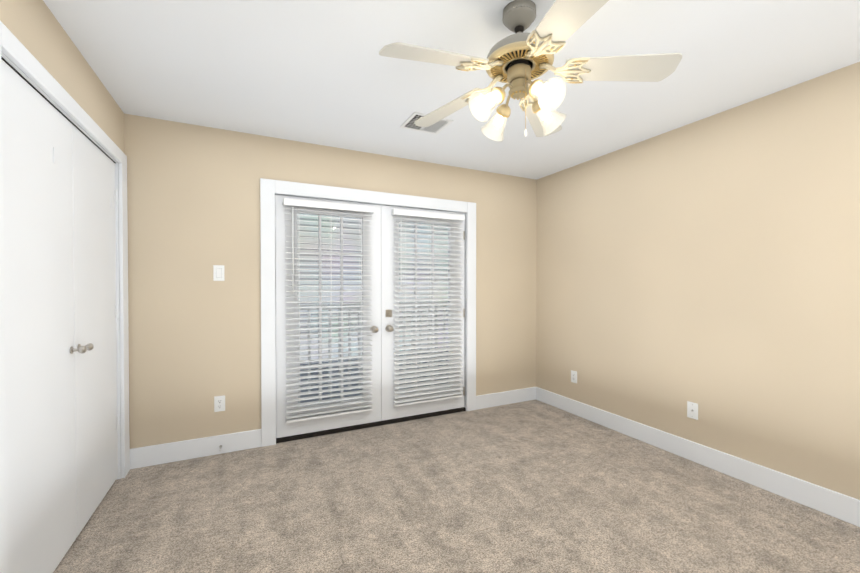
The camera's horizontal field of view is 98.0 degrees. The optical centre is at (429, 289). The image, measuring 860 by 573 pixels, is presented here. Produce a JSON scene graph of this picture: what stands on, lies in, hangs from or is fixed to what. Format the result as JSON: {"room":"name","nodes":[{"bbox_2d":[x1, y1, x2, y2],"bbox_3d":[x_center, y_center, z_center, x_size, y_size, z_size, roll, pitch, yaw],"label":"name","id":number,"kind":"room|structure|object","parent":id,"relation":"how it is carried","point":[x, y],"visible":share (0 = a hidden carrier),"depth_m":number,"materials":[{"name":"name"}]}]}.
{"room":"empty bedroom","nodes":[
{"label":"empty bedroom","id":0,"kind":"room"},
{"bbox_2d":[0,0,123,152],"bbox_3d":[-1.245,0.039,0.703,0.120,2.440,4.324,0,1,-26],"label":"wall","id":1,"kind":"structure","parent":0,"point":[37,30],"depth_m":1.65,"materials":[{"name":"beige paint"}]},
{"bbox_2d":[1,59,86,572],"bbox_3d":[-1.589,0.213,1.543,0.092,2.037,0.664,0,1,-26],"label":"closet door","id":2,"kind":"structure","parent":1,"relation":"in","point":[40,350],"depth_m":1.52,"materials":[{"name":"white paint"}]},
{"bbox_2d":[0,21,129,572],"bbox_3d":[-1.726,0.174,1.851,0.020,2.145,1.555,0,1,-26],"label":"trim","id":3,"kind":"structure","parent":1,"relation":"attached to","point":[21,56],"depth_m":1.62,"materials":[{"name":"white paint"}]},
{"bbox_2d":[72,124,119,537],"bbox_3d":[-1.882,0.206,2.143,0.092,2.037,0.664,0,1,-26],"label":"closet door","id":4,"kind":"structure","parent":1,"relation":"in","point":[96,314],"depth_m":2.07,"materials":[{"name":"white paint"}]},
{"bbox_2d":[124,114,536,448],"bbox_3d":[-0.478,0.009,3.417,3.640,2.440,0.120,0,1,-26],"label":"wall","id":5,"kind":"structure","parent":0,"point":[193,201],"depth_m":2.83,"materials":[{"name":"beige paint"}]},
{"bbox_2d":[130,429,261,468],"bbox_3d":[-1.704,1.166,2.755,0.844,0.140,0.016,0,1,-26],"label":"baseboard","id":6,"kind":"structure","parent":5,"relation":"attached to","point":[158,454],"depth_m":2.73,"materials":[{"name":"white paint"}]},
{"bbox_2d":[213,265,223,280],"bbox_3d":[-1.582,-0.124,2.803,0.072,0.116,0.011,0,1,-26],"label":"switch plate","id":7,"kind":"object","parent":5,"relation":"attached to","point":[218,272],"visible":1,"depth_m":2.80,"materials":[{"name":"white plastic"}]},
{"bbox_2d":[214,395,224,411],"bbox_3d":[-1.582,0.859,2.815,0.072,0.116,0.009,0,1,-26],"label":"outlet","id":8,"kind":"object","parent":5,"relation":"attached to","point":[219,403],"visible":1,"depth_m":2.81,"materials":[{"name":"white plastic"}]},
{"bbox_2d":[275,195,380,437],"bbox_3d":[-0.835,0.217,3.177,0.886,1.952,0.115,0,1,-26],"label":"french door","id":9,"kind":"structure","parent":5,"relation":"in","point":[284,428],"depth_m":3.15,"materials":[{"name":"white paint"}]},
{"bbox_2d":[283,198,374,422],"bbox_3d":[-0.830,0.170,3.142,0.742,1.788,0.072,0,1,-26],"label":"door blind","id":10,"kind":"object","parent":9,"relation":"attached to","point":[325,205],"visible":1,"depth_m":3.13,"materials":[{"name":"white plastic"}]},
{"bbox_2d":[260,178,475,446],"bbox_3d":[-0.456,0.178,3.418,1.990,2.102,0.140,0,1,-26],"label":"door frame","id":11,"kind":"structure","parent":5,"relation":"attached to","point":[270,189],"depth_m":3.14,"materials":[{"name":"white paint"}]},
{"bbox_2d":[298,302,447,402],"bbox_3d":[-1.018,0.722,4.942,6.000,1.220,3.080,0,1,-26],"label":"balcony","id":12,"kind":"object","parent":5,"relation":"attached to","point":[332,371],"depth_m":4.64,"materials":[{"name":"white"}]},
{"bbox_2d":[381,205,464,420],"bbox_3d":[-0.039,0.213,3.565,0.880,1.952,0.115,0,1,-26],"label":"french door","id":13,"kind":"structure","parent":5,"relation":"in","point":[389,410],"depth_m":3.46,"materials":[{"name":"white paint"}]},
{"bbox_2d":[392,209,464,406],"bbox_3d":[-0.002,0.165,3.547,0.740,1.788,0.072,0,1,-26],"label":"door blind","id":14,"kind":"object","parent":13,"relation":"attached to","point":[404,401],"visible":1,"depth_m":3.54,"materials":[{"name":"white plastic"}]},
{"bbox_2d":[476,387,533,409],"bbox_3d":[0.808,1.153,3.980,0.766,0.140,0.020,0,1,-26],"label":"baseboard","id":15,"kind":"structure","parent":5,"relation":"attached to","point":[526,394],"depth_m":3.96,"materials":[{"name":"white paint"}]},
{"bbox_2d":[43,0,859,179],"bbox_3d":[0.445,-1.240,1.514,3.880,0.100,4.324,0,1,-26],"label":"ceiling","id":16,"kind":"structure","parent":0,"point":[321,72],"depth_m":1.99,"materials":[{"name":"white paint"}]},
{"bbox_2d":[400,112,452,134],"bbox_3d":[-0.027,-1.199,2.709,0.300,0.008,0.265,0,1,-26],"label":"ceiling vent","id":17,"kind":"object","parent":16,"relation":"in","point":[436,128],"visible":0.69,"depth_m":2.73,"materials":[{"name":"white metal"}]},
{"bbox_2d":[379,0,681,140],"bbox_3d":[0.349,-0.913,1.585,1.136,0.557,1.168,0,1,-26],"label":"ceiling fan","id":18,"kind":"object","parent":16,"relation":"hanging from","point":[518,61],"visible":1,"depth_m":1.52,"materials":[{"name":"beige"}]},
{"bbox_2d":[53,400,859,572],"bbox_3d":[0.445,1.300,1.542,3.880,0.100,4.324,0,1,-26],"label":"floor","id":19,"kind":"structure","parent":0,"point":[534,486],"depth_m":2.10,"materials":[{"name":"carpet"}]},
{"bbox_2d":[536,62,859,499],"bbox_3d":[2.134,0.021,2.353,0.120,2.440,4.324,0,1,-26],"label":"wall","id":20,"kind":"structure","parent":0,"point":[710,266],"depth_m":2.51,"materials":[{"name":"beige paint"}]},
{"bbox_2d":[571,370,576,382],"bbox_3d":[1.417,0.858,3.683,0.009,0.116,0.072,0,1,-26],"label":"electrical outlet plate","id":21,"kind":"object","parent":20,"relation":"attached to","point":[573,376],"visible":1,"depth_m":3.68,"materials":[{"name":"white plastic"}]},
{"bbox_2d":[687,401,697,419],"bbox_3d":[1.893,0.873,2.700,0.016,0.116,0.072,0,1,-26],"label":"outlet plate","id":22,"kind":"object","parent":20,"relation":"attached to","point":[692,410],"visible":1,"depth_m":2.70,"materials":[{"name":"white plastic"}]},
{"bbox_2d":[534,387,859,526],"bbox_3d":[2.071,1.171,2.335,0.020,0.140,4.084,0,1,-26],"label":"baseboard","id":23,"kind":"structure","parent":20,"relation":"attached to","point":[840,506],"depth_m":2.51,"materials":[{"name":"white paint"}]},
{"label":"outside","id":24,"kind":"structure","parent":0,"visible":0},
{"bbox_2d":[298,214,447,363],"bbox_3d":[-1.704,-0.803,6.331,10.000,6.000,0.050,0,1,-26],"label":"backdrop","id":25,"kind":"structure","parent":24,"point":[309,241],"depth_m":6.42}
]}

